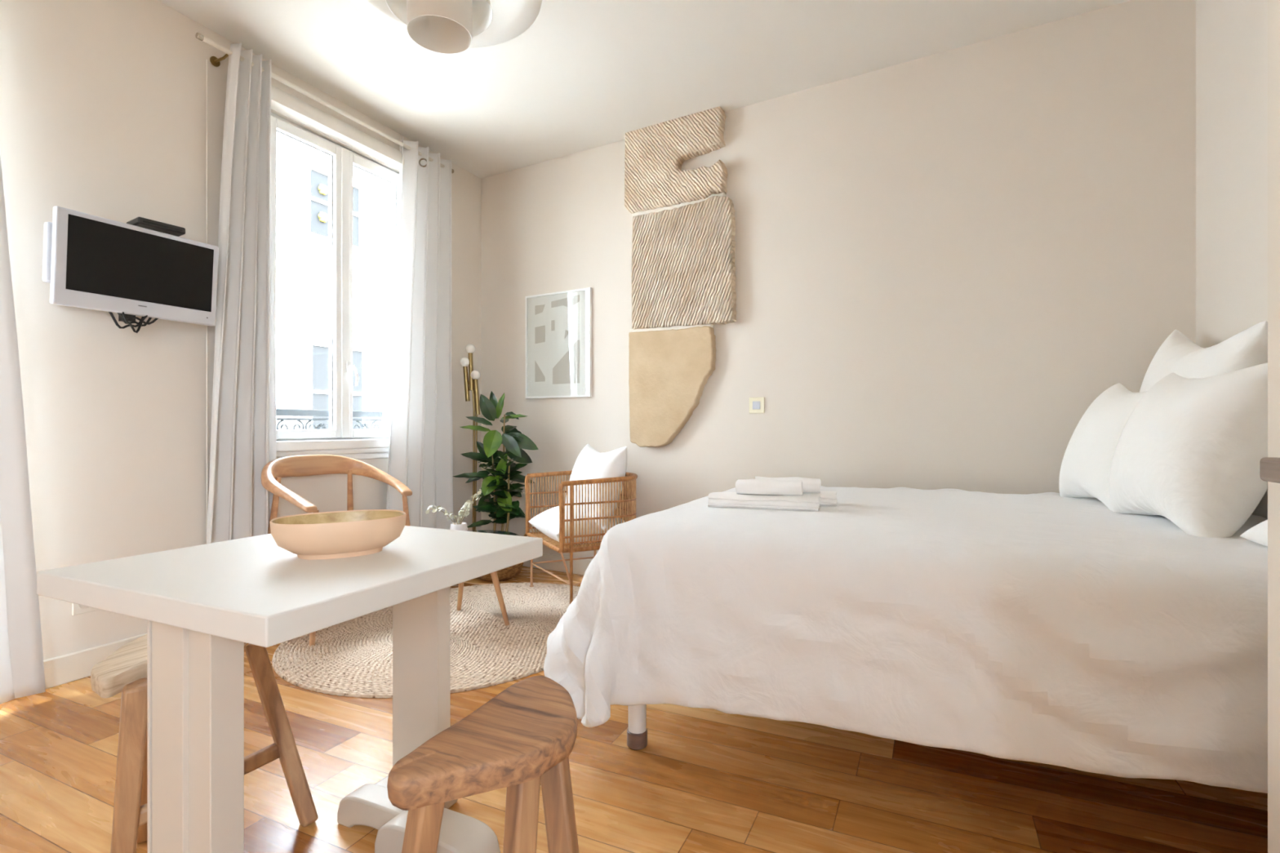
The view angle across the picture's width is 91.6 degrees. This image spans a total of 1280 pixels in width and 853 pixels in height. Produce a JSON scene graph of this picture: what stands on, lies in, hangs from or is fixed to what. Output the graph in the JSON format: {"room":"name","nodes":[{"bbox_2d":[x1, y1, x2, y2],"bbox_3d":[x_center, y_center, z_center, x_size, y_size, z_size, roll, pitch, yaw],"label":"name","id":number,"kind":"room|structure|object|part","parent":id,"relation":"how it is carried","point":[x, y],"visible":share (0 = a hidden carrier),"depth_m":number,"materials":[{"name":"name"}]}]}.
{"room":"studio apartment","nodes":[
{"label":"studio apartment","id":0,"kind":"room"},
{"bbox_2d":[0,0,480,660],"bbox_3d":[-2.545,-0.430,2.183,0.340,2.860,6.400,0,0,25],"label":"wall","id":1,"kind":"structure","parent":0,"point":[103,103],"depth_m":2.61,"materials":[{"name":"beige paint"}]},
{"bbox_2d":[71,603,100,615],"bbox_3d":[-2.197,0.703,2.513,0.011,0.080,0.150,0,0,25],"label":"wall outlet","id":2,"kind":"object","parent":1,"relation":"attached to","point":[77,609],"visible":0.23,"depth_m":2.46,"materials":[{"name":"beige paint"}]},
{"bbox_2d":[78,604,89,608],"bbox_3d":[-2.208,0.703,2.479,0.002,0.044,0.044,0,0,25],"label":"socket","id":3,"kind":"object","parent":2,"relation":"attached to","point":[80,606],"depth_m":2.47,"materials":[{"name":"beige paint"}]},
{"bbox_2d":[43,633,146,688],"bbox_3d":[-2.442,0.944,1.986,0.014,0.112,5.930,0,0,25],"label":"baseboard","id":4,"kind":"structure","parent":1,"relation":"attached to","point":[71,667],"depth_m":2.45,"materials":[{"name":"beige paint"}]},
{"bbox_2d":[42,206,218,333],"bbox_3d":[-2.085,-0.593,2.560,0.174,0.429,0.587,0,0,25],"label":"television","id":5,"kind":"object","parent":1,"relation":"attached to","point":[90,261],"visible":1,"depth_m":2.48,"materials":[{"name":"grey plastic"}]},
{"bbox_2d":[126,217,185,236],"bbox_3d":[-2.018,-0.828,2.600,0.112,0.033,0.170,0,0,29],"label":"box","id":6,"kind":"object","parent":5,"relation":"on","point":[142,222],"visible":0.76,"depth_m":2.57,"materials":[{"name":"black plastic"}]},
{"bbox_3d":[-1.972,-0.828,2.574,0.007,0.007,0.140,0,0,29],"label":"panel","id":7,"kind":"part","parent":6,"relation":"part of","materials":[{"name":"black plastic"}]},
{"bbox_2d":[195,31,453,173],"bbox_3d":[-1.665,-1.728,3.535,0.109,0.061,1.639,0,0,25],"label":"curtain rod","id":8,"kind":"object","parent":1,"relation":"attached to","point":[214,60],"visible":0.65,"depth_m":3.24,"materials":[{"name":"beige paint"}]},
{"bbox_2d":[206,59,208,528],"bbox_3d":[-2.006,-0.575,2.886,0.007,2.250,0.008,0,0,25],"label":"pull cord","id":9,"kind":"object","parent":8,"relation":"hanging from","point":[206,60],"visible":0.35,"depth_m":2.88,"materials":[{"name":"beige paint"}]},
{"bbox_2d":[206,42,276,543],"bbox_3d":[-1.898,-0.405,2.944,0.124,2.770,0.360,0,0,25],"label":"curtain","id":10,"kind":"object","parent":8,"relation":"hanging from","point":[243,431],"visible":0.84,"depth_m":2.95,"materials":[{"name":"white fabric"}]},
{"bbox_2d":[386,137,453,529],"bbox_3d":[-1.419,-0.405,3.965,0.132,2.770,0.594,0,0,25],"label":"curtain","id":11,"kind":"object","parent":8,"relation":"hanging from","point":[420,446],"visible":0.8,"depth_m":3.98,"materials":[{"name":"white fabric"}]},
{"bbox_2d":[275,408,382,429],"bbox_3d":[-1.941,-0.010,3.711,0.040,0.180,1.180,0,0,25],"label":"balcony railing","id":12,"kind":"object","parent":1,"relation":"attached to","point":[279,412],"visible":0.33,"depth_m":3.70,"materials":[{"name":"grey metal"}]},
{"bbox_3d":[-1.941,-0.068,3.711,0.040,0.065,1.180,0,0,25],"label":"rail","id":13,"kind":"part","parent":12,"relation":"part of","materials":[{"name":"grey metal"}]},
{"bbox_2d":[270,111,399,459],"bbox_3d":[-1.712,-0.725,3.616,0.155,1.840,1.120,0,0,25],"label":"window","id":14,"kind":"structure","parent":1,"relation":"in","point":[357,444],"depth_m":3.57,"materials":[{"name":"white paint"}]},
{"bbox_3d":[-1.684,0.135,3.603,0.073,0.120,1.120,0,0,25],"label":"sill","id":15,"kind":"part","parent":14,"relation":"part of","materials":[{"name":"white paint"}]},
{"bbox_3d":[-1.663,-0.307,3.604,0.055,0.146,0.047,0,0,25],"label":"handle","id":16,"kind":"part","parent":14,"relation":"part of","materials":[{"name":"white paint"}]},
{"bbox_2d":[271,84,404,169],"bbox_3d":[-1.688,-1.684,3.549,0.096,0.112,1.240,0,0,25],"label":"roller blind","id":17,"kind":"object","parent":1,"relation":"attached to","point":[282,102],"depth_m":3.45,"materials":[{"name":"white fabric"}]},
{"bbox_2d":[0,566,1267,852],"bbox_3d":[-0.571,1.050,1.205,4.265,0.100,6.300,0,0,25],"label":"floor","id":18,"kind":"structure","parent":0,"point":[704,780],"depth_m":1.69,"materials":[{"name":"brown wood"}]},
{"bbox_2d":[90,634,318,852],"bbox_3d":[-1.073,0.763,1.489,0.415,0.480,0.389,0,0,25],"label":"stool","id":19,"kind":"object","parent":18,"relation":"on","point":[124,671],"visible":0.45,"depth_m":1.37,"materials":[{"name":"brown wood"}]},
{"bbox_3d":[-1.117,0.775,1.360,0.124,0.448,0.060,0,0,25],"label":"leg","id":20,"kind":"part","parent":19,"relation":"part of","materials":[{"name":"brown wood"}]},
{"bbox_3d":[-1.172,0.775,1.497,0.103,0.446,0.048,0,0,25],"label":"leg","id":21,"kind":"part","parent":19,"relation":"part of","materials":[{"name":"brown wood"}]},
{"bbox_3d":[-1.147,0.546,1.522,0.254,0.047,0.386,0,0,25],"label":"seat","id":22,"kind":"part","parent":19,"relation":"part of","materials":[{"name":"beige wood"}]},
{"bbox_3d":[-0.913,0.775,1.582,0.211,0.455,0.053,0,0,13],"label":"leg","id":23,"kind":"part","parent":19,"relation":"part of","materials":[{"name":"brown wood"}]},
{"bbox_2d":[36,525,542,852],"bbox_3d":[-0.706,0.640,1.387,0.685,0.720,0.721,0,0,25],"label":"dining table","id":24,"kind":"object","parent":18,"relation":"on","point":[200,605],"visible":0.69,"depth_m":1.14,"materials":[{"name":"white paint"}]},
{"bbox_2d":[269,509,406,559],"bbox_3d":[-0.664,0.240,1.384,0.272,0.081,0.196,0,0,-31],"label":"bowl","id":25,"kind":"object","parent":24,"relation":"on","point":[348,533],"visible":1,"depth_m":1.32,"materials":[{"name":"beige paint"}]},
{"bbox_3d":[-0.633,0.959,1.544,0.255,0.082,0.070,0,0,25],"label":"foot rail","id":26,"kind":"part","parent":24,"relation":"part of","materials":[{"name":"beige paint"}]},
{"bbox_3d":[-0.598,0.965,1.621,0.180,0.070,0.170,0,0,25],"label":"plate","id":27,"kind":"part","parent":24,"relation":"part of","materials":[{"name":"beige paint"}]},
{"bbox_3d":[-0.466,0.954,1.429,0.285,0.092,0.105,0,0,25],"label":"foot rail","id":28,"kind":"part","parent":24,"relation":"part of","materials":[{"name":"beige paint"}]},
{"bbox_2d":[271,582,579,697],"bbox_3d":[-0.838,0.994,3.119,1.525,0.013,1.725,0,0,25],"label":"rug","id":29,"kind":"object","parent":18,"relation":"on","point":[352,658],"visible":0.52,"depth_m":2.80,"materials":[{"name":"wicker"}]},
{"bbox_2d":[261,454,412,646],"bbox_3d":[-1.561,0.573,3.201,0.473,0.849,0.724,0,0,25],"label":"armchair","id":30,"kind":"object","parent":29,"relation":"on","point":[272,473],"visible":0.52,"depth_m":3.27,"materials":[{"name":"brown wood"}]},
{"bbox_3d":[-1.821,0.623,3.056,0.115,0.749,0.035,0,0,-11],"label":"leg","id":31,"kind":"part","parent":30,"relation":"part of","materials":[{"name":"brown wood"}]},
{"bbox_3d":[-1.489,0.691,2.847,0.036,0.613,0.063,0,0,-19],"label":"leg","id":32,"kind":"part","parent":30,"relation":"part of","materials":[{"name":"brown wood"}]},
{"bbox_3d":[-1.561,0.270,3.201,0.444,0.242,0.724,0,0,25],"label":"rail","id":33,"kind":"part","parent":30,"relation":"part of","materials":[{"name":"brown wood"}]},
{"bbox_3d":[-1.629,0.618,3.505,0.035,0.759,0.122,0,0,-26],"label":"leg","id":34,"kind":"part","parent":30,"relation":"part of","materials":[{"name":"brown wood"}]},
{"bbox_3d":[-1.269,0.680,3.425,0.073,0.612,0.035,0,0,-39],"label":"leg","id":35,"kind":"part","parent":30,"relation":"part of","materials":[{"name":"brown wood"}]},
{"bbox_2d":[450,529,519,626],"bbox_3d":[-0.862,0.779,3.163,0.500,0.424,0.500,0,0,25],"label":"coffee table","id":36,"kind":"object","parent":29,"relation":"on","point":[494,575],"visible":0.17,"depth_m":3.11,"materials":[{"name":"brown wood"}]},
{"bbox_2d":[449,522,467,531],"bbox_3d":[-0.929,0.532,3.194,0.086,0.070,0.086,0,0,25],"label":"vase","id":37,"kind":"object","parent":36,"relation":"on","point":[463,526],"visible":0.58,"depth_m":3.16,"materials":[{"name":"white ceramic"}]},
{"bbox_2d":[425,488,482,524],"bbox_3d":[-0.954,0.424,3.205,0.275,0.207,0.092,0,0,7],"label":"eucalyptus sprig","id":38,"kind":"object","parent":37,"relation":"in","point":[468,502],"visible":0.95,"depth_m":3.19,"materials":[{"name":"white"}]},
{"bbox_3d":[-0.938,0.788,3.298,0.035,0.407,0.157,0,0,-28],"label":"leg","id":39,"kind":"part","parent":36,"relation":"part of","materials":[{"name":"brown wood"}]},
{"bbox_3d":[-0.720,0.788,3.119,0.151,0.407,0.035,0,0,15],"label":"leg","id":40,"kind":"part","parent":36,"relation":"part of","materials":[{"name":"brown wood"}]},
{"bbox_2d":[524,470,637,604],"bbox_3d":[-0.335,0.631,3.689,0.532,0.714,0.645,0,0,-27],"label":"rattan armchair","id":41,"kind":"object","parent":29,"relation":"on","point":[625,509],"visible":0.6,"depth_m":3.42,"materials":[{"name":"wicker"}]},
{"bbox_3d":[-0.669,0.827,3.844,0.026,0.323,0.025,0,0,25],"label":"leg","id":42,"kind":"part","parent":41,"relation":"part of","materials":[{"name":"brown wood"}]},
{"bbox_3d":[-0.367,0.646,3.327,0.026,0.683,0.025,0,0,25],"label":"leg","id":43,"kind":"part","parent":41,"relation":"part of","materials":[{"name":"wicker"}]},
{"bbox_2d":[528,505,624,544],"bbox_3d":[-0.360,0.580,3.677,0.461,0.250,0.518,0,0,-27],"label":"seat cushion","id":44,"kind":"object","parent":41,"relation":"on","point":[547,522],"visible":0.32,"depth_m":3.54,"materials":[{"name":"white fabric"}]},
{"bbox_2d":[565,444,627,530],"bbox_3d":[-0.266,0.340,3.691,0.278,0.458,0.586,0,0,-33],"label":"cushion","id":45,"kind":"object","parent":44,"relation":"on","point":[590,464],"visible":0.59,"depth_m":3.50,"materials":[{"name":"white fabric"}]},
{"bbox_3d":[-0.335,0.475,3.689,0.532,0.402,0.645,0,0,-27],"label":"frame","id":46,"kind":"part","parent":41,"relation":"part of","materials":[{"name":"wicker"}]},
{"bbox_2d":[460,343,480,530],"bbox_3d":[-1.161,0.213,4.329,0.220,1.575,0.220,0,0,25],"label":"floor lamp","id":47,"kind":"object","parent":18,"relation":"on","point":[473,375],"visible":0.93,"depth_m":4.32,"materials":[{"name":"gold metal"}]},
{"bbox_3d":[-1.215,-0.447,4.330,0.068,0.068,0.068,0,0,25],"label":"globe","id":48,"kind":"part","parent":47,"relation":"part of","materials":[{"name":"white glass"}]},
{"bbox_3d":[-1.179,-0.541,4.330,0.068,0.068,0.068,0,0,25],"label":"globe","id":49,"kind":"part","parent":47,"relation":"part of","materials":[{"name":"white glass"}]},
{"bbox_3d":[-1.144,-0.358,4.330,0.068,0.068,0.068,0,0,25],"label":"globe","id":50,"kind":"part","parent":47,"relation":"part of","materials":[{"name":"white glass"}]},
{"bbox_2d":[386,675,578,852],"bbox_3d":[-0.213,0.757,1.065,0.262,0.487,0.417,0,0,31],"label":"stool","id":51,"kind":"object","parent":18,"relation":"on","point":[522,739],"visible":1,"depth_m":1.01,"materials":[{"name":"brown wood"}]},
{"bbox_3d":[-0.360,0.776,0.965,0.122,0.449,0.056,0,0,-4],"label":"leg","id":52,"kind":"part","parent":51,"relation":"part of","materials":[{"name":"brown wood"}]},
{"bbox_3d":[-0.200,0.776,1.008,0.055,0.447,0.100,0,0,25],"label":"leg","id":53,"kind":"part","parent":51,"relation":"part of","materials":[{"name":"brown wood"}]},
{"bbox_3d":[-0.126,0.776,1.074,0.124,0.449,0.056,0,0,35],"label":"leg","id":54,"kind":"part","parent":51,"relation":"part of","materials":[{"name":"brown wood"}]},
{"bbox_2d":[453,391,538,581],"bbox_3d":[-0.935,0.379,4.121,0.496,1.242,0.365,0,0,25],"label":"rubber plant","id":55,"kind":"object","parent":18,"relation":"on","point":[500,507],"visible":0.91,"depth_m":4.11,"materials":[{"name":"green plant"}]},
{"bbox_3d":[-0.916,0.361,4.120,0.136,0.882,0.072,0,0,25],"label":"stem","id":56,"kind":"part","parent":55,"relation":"part of","materials":[{"name":"brown"}]},
{"bbox_2d":[477,562,523,581],"bbox_3d":[-0.945,0.882,4.118,0.350,0.235,0.350,0,0,25],"label":"basket","id":57,"kind":"object","parent":18,"relation":"on","point":[508,573],"depth_m":4.00,"materials":[{"name":"brown wicker"}]},
{"bbox_2d":[626,704,647,750],"bbox_3d":[1.077,0.672,2.239,1.915,0.655,1.590,0,0,25],"label":"bed","id":58,"kind":"object","parent":18,"relation":"on","point":[637,731],"visible":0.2,"depth_m":1.93,"materials":[{"name":"white"}]},
{"bbox_3d":[-0.009,0.843,1.952,0.060,0.225,0.060,0,0,25],"label":"leg","id":59,"kind":"part","parent":58,"relation":"part of","materials":[{"name":"white paint"}]},
{"bbox_2d":[543,485,1267,793],"bbox_3d":[0.940,0.579,2.235,2.153,0.610,1.822,0,0,25],"label":"duvet","id":60,"kind":"object","parent":58,"relation":"on","point":[1082,634],"visible":0.81,"depth_m":1.53,"materials":[{"name":"white fabric"}]},
{"bbox_2d":[707,492,820,511],"bbox_3d":[0.464,0.279,2.327,0.401,0.055,0.152,0,0,18],"label":"towel","id":61,"kind":"object","parent":60,"relation":"on","point":[717,500],"visible":0.93,"depth_m":2.26,"materials":[{"name":"white fabric"}]},
{"bbox_2d":[735,479,803,495],"bbox_3d":[0.482,0.225,2.319,0.242,0.058,0.087,0,0,18],"label":"towel","id":62,"kind":"object","parent":61,"relation":"on","point":[750,486],"visible":0.98,"depth_m":2.29,"materials":[{"name":"white fabric"}]},
{"bbox_2d":[802,491,836,506],"bbox_3d":[0.581,0.279,2.449,0.369,0.055,0.152,0,0,18],"label":"towel","id":63,"kind":"object","parent":60,"relation":"on","point":[827,498],"visible":0.28,"depth_m":2.34,"materials":[{"name":"white fabric"}]},
{"bbox_2d":[755,475,821,493],"bbox_3d":[0.573,0.225,2.420,0.250,0.059,0.086,0,0,18],"label":"towel","id":64,"kind":"object","parent":63,"relation":"on","point":[810,485],"visible":0.45,"depth_m":2.37,"materials":[{"name":"white fabric"}]},
{"bbox_2d":[1058,382,1146,511],"bbox_3d":[1.858,0.080,2.404,0.354,0.525,0.533,0,0,25],"label":"pillow","id":65,"kind":"object","parent":60,"relation":"on","point":[1086,462],"visible":0.54,"depth_m":2.35,"materials":[{"name":"white fabric"}]},
{"bbox_2d":[1109,362,1267,537],"bbox_3d":[1.703,0.070,1.920,0.362,0.535,0.586,0,0,25],"label":"pillow","id":66,"kind":"object","parent":60,"relation":"on","point":[1189,453],"visible":0.9,"depth_m":1.74,"materials":[{"name":"white fabric"}]},
{"bbox_2d":[1139,320,1267,392],"bbox_3d":[1.971,-0.030,2.223,0.302,0.740,0.955,0,0,33],"label":"pillow","id":67,"kind":"object","parent":60,"relation":"on","point":[1178,354],"visible":0.2,"depth_m":1.94,"materials":[{"name":"white fabric"}]},
{"bbox_2d":[1240,520,1267,546],"bbox_3d":[1.592,0.235,1.398,0.253,0.147,0.382,0,0,25],"label":"pillow","id":68,"kind":"object","parent":60,"relation":"on","point":[1258,534],"visible":0.52,"depth_m":1.56,"materials":[{"name":"white fabric"}]},
{"bbox_2d":[1259,0,1279,852],"bbox_3d":[1.063,-0.151,0.496,0.497,2.298,1.100,0,0,25],"label":"tall cabinet","id":69,"kind":"object","parent":18,"relation":"on","point":[1269,466],"visible":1,"depth_m":1.06,"materials":[{"name":"beige wood"}]},
{"bbox_3d":[1.004,0.072,0.924,0.028,0.040,0.285,0,0,25],"label":"handle","id":70,"kind":"part","parent":69,"relation":"part of","materials":[{"name":"brown wood"}]},
{"bbox_3d":[0.874,-0.170,0.590,0.020,2.220,1.090,0,0,25],"label":"door","id":71,"kind":"part","parent":69,"relation":"part of","materials":[{"name":"beige"}]},
{"bbox_2d":[157,0,1130,178],"bbox_3d":[-0.571,-1.910,1.205,4.265,0.100,6.300,0,0,25],"label":"ceiling","id":72,"kind":"structure","parent":0,"point":[585,74],"depth_m":3.11,"materials":[{"name":"white paint"}]},
{"bbox_2d":[0,153,45,704],"bbox_3d":[-2.392,-0.412,1.801,0.076,2.755,1.036,0,0,26],"label":"curtain","id":73,"kind":"object","parent":72,"relation":"hanging from","point":[21,654],"visible":0.99,"depth_m":2.19,"materials":[{"name":"white fabric"}]},
{"bbox_2d":[351,0,542,53],"bbox_3d":[-0.726,-1.640,2.260,0.733,0.440,0.733,0,0,25],"label":"ceiling lamp","id":74,"kind":"object","parent":72,"relation":"attached to","point":[439,26],"visible":1,"depth_m":2.37,"materials":[{"name":"white ceramic"}]},
{"bbox_3d":[-0.726,-1.580,2.260,0.373,0.121,0.373,0,0,25],"label":"lamp shade","id":75,"kind":"part","parent":74,"relation":"part of","materials":[{"name":"white ceramic"}]},
{"bbox_2d":[480,0,1195,559],"bbox_3d":[0.690,-0.430,3.784,4.165,2.860,0.759,0,0,25],"label":"wall","id":76,"kind":"structure","parent":0,"point":[943,260],"depth_m":3.16,"materials":[{"name":"beige paint"}]},
{"bbox_2d":[522,553,591,575],"bbox_3d":[0.572,0.944,3.632,4.069,0.112,0.014,0,0,30],"label":"baseboard","id":77,"kind":"structure","parent":76,"relation":"attached to","point":[580,566],"depth_m":4.29,"materials":[{"name":"beige paint"}]},
{"bbox_2d":[524,287,591,398],"bbox_3d":[-0.569,-0.563,4.295,0.563,0.727,0.020,0,0,30],"label":"framed print","id":78,"kind":"object","parent":76,"relation":"attached to","point":[558,325],"visible":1,"depth_m":4.29,"materials":[{"name":"white paper"}]},
{"bbox_2d":[624,106,736,447],"bbox_3d":[0.233,-0.911,3.796,0.732,2.082,0.079,0,0,30],"label":"relief","id":79,"kind":"object","parent":76,"relation":"attached to","point":[683,242],"visible":0.93,"depth_m":3.77,"materials":[{"name":"stone"}]},
{"bbox_2d":[749,397,764,413],"bbox_3d":[0.670,-0.122,3.575,0.092,0.092,0.014,0,0,30],"label":"light switch","id":80,"kind":"object","parent":76,"relation":"attached to","point":[757,405],"visible":1,"depth_m":3.57,"materials":[{"name":"beige plastic"}]},
{"bbox_2d":[1195,0,1267,519],"bbox_3d":[1.231,-0.430,0.142,0.100,2.860,5.900,0,0,25],"label":"wall","id":81,"kind":"structure","parent":0,"point":[1232,35],"depth_m":2.32,"materials":[{"name":"beige paint"}]},
{"label":"outside","id":82,"kind":"structure","parent":0,"visible":0},
{"bbox_2d":[275,143,373,429],"bbox_3d":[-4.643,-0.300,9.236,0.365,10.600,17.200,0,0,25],"label":"window glass","id":83,"kind":"object","parent":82,"point":[302,287],"visible":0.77,"depth_m":8.86,"materials":[{"name":"white"}]}
]}

